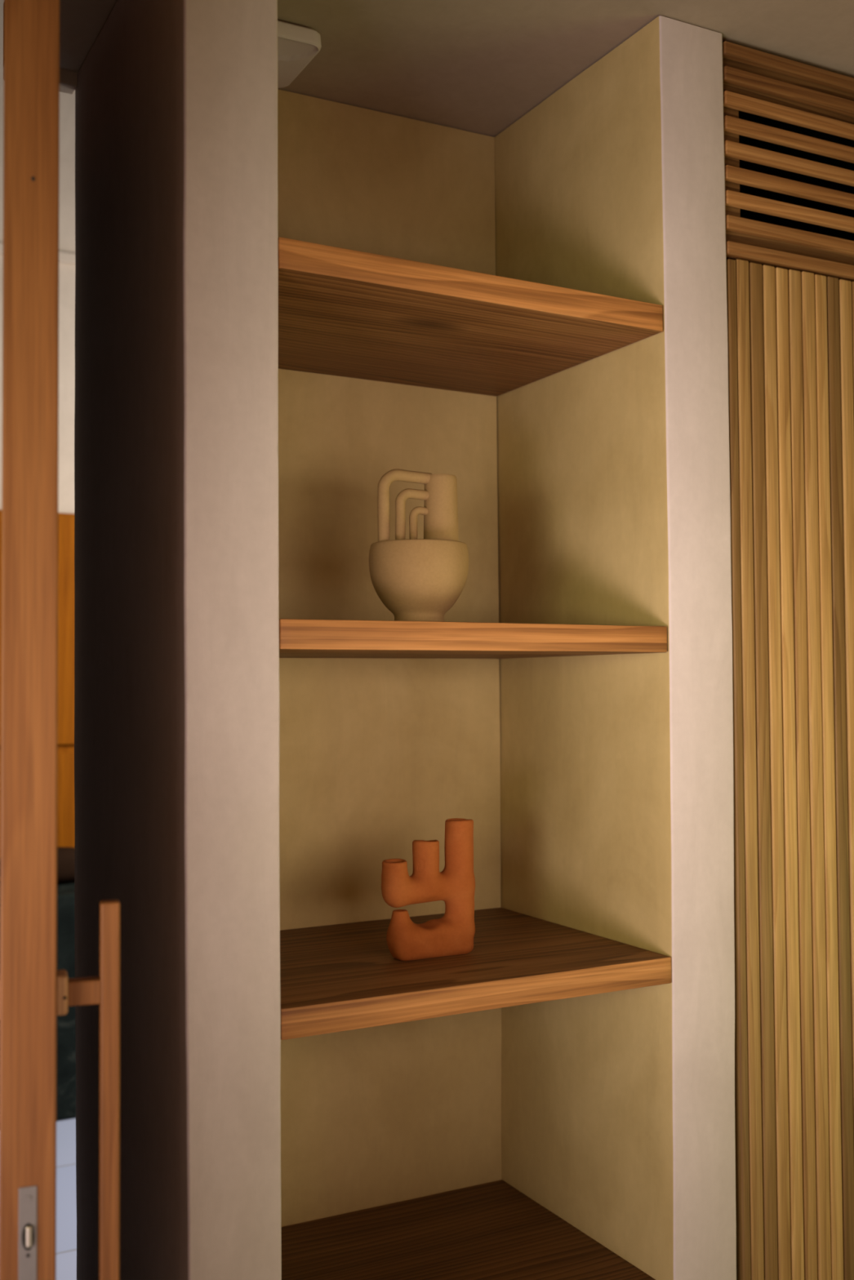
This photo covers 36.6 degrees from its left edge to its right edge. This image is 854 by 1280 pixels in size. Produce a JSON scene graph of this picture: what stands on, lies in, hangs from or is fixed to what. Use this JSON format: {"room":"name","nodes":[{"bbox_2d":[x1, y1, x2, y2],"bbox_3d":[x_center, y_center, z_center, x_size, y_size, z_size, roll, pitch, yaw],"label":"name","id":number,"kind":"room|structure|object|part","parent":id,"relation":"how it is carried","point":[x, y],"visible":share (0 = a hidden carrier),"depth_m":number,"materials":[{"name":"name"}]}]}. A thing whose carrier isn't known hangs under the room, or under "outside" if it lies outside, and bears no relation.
{"room":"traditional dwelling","nodes":[
{"label":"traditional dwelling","id":0,"kind":"room"},
{"bbox_2d":[0,0,75,513],"bbox_3d":[-1.722,-0.530,4.965,6.200,4.300,0.140,1,-2,-28],"label":"wall","id":1,"kind":"structure","parent":0,"point":[66,470],"depth_m":5.07,"materials":[{"name":"paint"}]},
{"bbox_2d":[0,242,75,265],"bbox_3d":[-1.779,-1.504,4.878,3.000,0.040,0.025,1,-2,-28],"label":"trim","id":2,"kind":"structure","parent":1,"relation":"attached to","point":[64,257],"depth_m":5.06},
{"bbox_2d":[56,1117,76,1279],"bbox_3d":[-0.089,1.529,1.813,6.200,0.050,7.100,1,-2,-28],"label":"floor","id":3,"kind":"structure","parent":0,"point":[66,1193],"depth_m":3.60,"materials":[{"name":"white tile"}]},
{"bbox_2d":[0,509,75,856],"bbox_3d":[-1.619,0.570,4.746,2.000,2.085,0.250,1,-2,-28],"label":"tall cabinet","id":4,"kind":"object","parent":3,"relation":"on","point":[66,744],"visible":0.02,"depth_m":4.77,"materials":[{"name":"orange wood"}]},
{"bbox_3d":[-1.563,0.996,4.630,2.000,1.165,0.019,1,-2,-28],"label":"door","id":5,"kind":"part","parent":4,"relation":"part of","materials":[{"name":"orange wood"}]},
{"bbox_3d":[-1.570,-0.041,4.664,2.000,0.850,0.019,1,-2,-28],"label":"door","id":6,"kind":"part","parent":4,"relation":"part of","materials":[{"name":"orange wood"}]},
{"bbox_2d":[56,881,75,1120],"bbox_3d":[-1.452,1.228,4.414,2.000,0.745,0.440,1,-2,-28],"label":"stone bench","id":7,"kind":"object","parent":3,"relation":"on","point":[65,1024],"visible":0.02,"depth_m":4.30,"materials":[{"name":"black stone"}]},
{"bbox_2d":[57,847,75,883],"bbox_3d":[-1.337,0.796,4.553,0.330,0.124,0.160,1,-2,-28],"label":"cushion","id":8,"kind":"object","parent":7,"relation":"on","point":[65,855],"visible":0.21,"depth_m":4.51,"materials":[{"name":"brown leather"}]},
{"bbox_2d":[722,40,853,1279],"bbox_3d":[0.973,0.227,2.815,1.299,2.566,0.601,1,-2,-28],"label":"wall panel","id":9,"kind":"object","parent":3,"relation":"on","point":[788,124],"visible":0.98,"depth_m":2.32,"materials":[{"name":"brown wood"}]},
{"bbox_3d":[1.103,0.413,2.563,1.298,2.158,0.007,1,-2,-28],"label":"door","id":10,"kind":"part","parent":9,"relation":"part of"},
{"bbox_3d":[1.092,-0.868,2.610,1.298,0.388,0.026,1,-2,-28],"label":"vent frame","id":11,"kind":"part","parent":9,"relation":"part of","materials":[{"name":"brown wood"}]},
{"bbox_2d":[74,0,280,1279],"bbox_3d":[-0.434,0.221,2.127,0.144,2.589,0.691,1,-2,-28],"label":"wall","id":12,"kind":"structure","parent":0,"point":[177,766],"depth_m":1.86,"materials":[{"name":"white paint"}]},
{"bbox_2d":[3,41,77,93],"bbox_3d":[-0.722,-1.112,2.415,0.128,0.146,0.040,1,-2,-28],"label":"trim","id":13,"kind":"structure","parent":12,"relation":"attached to","point":[68,79],"depth_m":2.42,"materials":[{"name":"paint"}]},
{"bbox_2d":[0,0,119,1279],"bbox_3d":[-0.592,0.218,1.925,0.197,2.565,1.126,0,-2,-17],"label":"door","id":14,"kind":"structure","parent":12,"relation":"in","point":[33,993],"depth_m":1.40,"materials":[{"name":"brown wood"}]},
{"bbox_3d":[-0.426,0.687,1.376,0.019,0.207,0.003,0,-2,-17],"label":"lock plate","id":15,"kind":"part","parent":14,"relation":"part of","materials":[{"name":"silver metal"}]},
{"bbox_3d":[-0.385,0.394,1.448,0.038,0.027,0.022,0,-2,-17],"label":"post","id":16,"kind":"part","parent":14,"relation":"part of","materials":[{"name":"brown wood"}]},
{"bbox_3d":[-0.356,0.594,1.450,0.022,0.598,0.022,0,-2,-17],"label":"pull handle","id":17,"kind":"part","parent":14,"relation":"part of","materials":[{"name":"brown wood"}]},
{"bbox_2d":[277,88,501,1226],"bbox_3d":[-0.190,0.235,2.569,0.702,2.589,0.135,1,-2,-28],"label":"wall","id":18,"kind":"structure","parent":0,"point":[376,755],"depth_m":2.55,"materials":[{"name":"paint"}]},
{"bbox_2d":[280,1179,654,1279],"bbox_3d":[-0.024,1.113,2.234,0.699,0.046,0.556,1,-2,-28],"label":"shelf","id":19,"kind":"object","parent":18,"relation":"attached to","point":[493,1230],"visible":0.7,"depth_m":2.33,"materials":[{"name":"brown wood"}]},
{"bbox_2d":[278,236,662,396],"bbox_3d":[-0.035,-0.548,2.290,0.699,0.056,0.556,1,-2,-28],"label":"shelf","id":20,"kind":"object","parent":18,"relation":"attached to","point":[346,313],"visible":0.85,"depth_m":2.17,"materials":[{"name":"brown wood"}]},
{"bbox_2d":[279,618,666,658],"bbox_3d":[-0.031,0.004,2.271,0.699,0.046,0.556,1,-2,-28],"label":"shelf","id":21,"kind":"object","parent":18,"relation":"attached to","point":[298,637],"visible":0.89,"depth_m":2.03,"materials":[{"name":"brown wood"}]},
{"bbox_2d":[368,468,468,622],"bbox_3d":[-0.014,-0.153,2.152,0.167,0.260,0.167,1,-2,-28],"label":"ceramic vase","id":22,"kind":"object","parent":21,"relation":"on","point":[415,579],"visible":0.94,"depth_m":2.11,"materials":[{"name":"beige ceramic"}]},
{"bbox_3d":[-0.037,-0.215,2.143,0.098,0.136,0.020,1,-2,-28],"label":"handle","id":23,"kind":"part","parent":22,"relation":"part of","materials":[{"name":"beige ceramic"}]},
{"bbox_3d":[-0.023,-0.200,2.149,0.065,0.105,0.017,1,-2,-28],"label":"handle","id":24,"kind":"part","parent":22,"relation":"part of","materials":[{"name":"beige ceramic"}]},
{"bbox_3d":[-0.011,-0.185,2.155,0.039,0.076,0.014,1,-2,-28],"label":"handle","id":25,"kind":"part","parent":22,"relation":"part of","materials":[{"name":"beige ceramic"}]},
{"bbox_2d":[280,907,671,1039],"bbox_3d":[-0.027,0.561,2.252,0.699,0.047,0.556,1,-2,-28],"label":"shelf","id":26,"kind":"object","parent":18,"relation":"attached to","point":[340,977],"visible":0.75,"depth_m":2.09,"materials":[{"name":"brown wood"}]},
{"bbox_2d":[381,817,475,960],"bbox_3d":[0.003,0.422,2.196,0.174,0.228,0.063,1,-2,-28],"label":"terracotta vase","id":27,"kind":"object","parent":26,"relation":"on","point":[452,934],"visible":1,"depth_m":2.18,"materials":[{"name":"ceramic"}]},
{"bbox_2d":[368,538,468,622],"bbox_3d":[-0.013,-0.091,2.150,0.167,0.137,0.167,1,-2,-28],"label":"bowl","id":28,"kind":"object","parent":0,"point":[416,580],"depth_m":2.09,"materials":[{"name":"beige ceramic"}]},
{"bbox_2d":[3,0,853,137],"bbox_3d":[0.541,-1.193,0.669,6.200,0.120,4.310,1,-2,-28],"label":"ceiling","id":29,"kind":"structure","parent":0,"point":[475,66],"depth_m":2.31,"materials":[{"name":"paint"}]},
{"bbox_2d":[277,20,321,88],"bbox_3d":[-0.313,-1.054,2.299,0.206,0.036,0.191,1,-2,-28],"label":"ceiling light","id":30,"kind":"object","parent":29,"relation":"attached to","point":[297,45],"visible":0.15,"depth_m":2.28,"materials":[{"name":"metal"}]},
{"bbox_2d":[494,15,736,1279],"bbox_3d":[0.311,0.230,2.518,0.149,2.589,0.692,1,-2,-28],"label":"wall","id":31,"kind":"structure","parent":0,"point":[616,771],"depth_m":2.29,"materials":[{"name":"white paint"}]}
]}

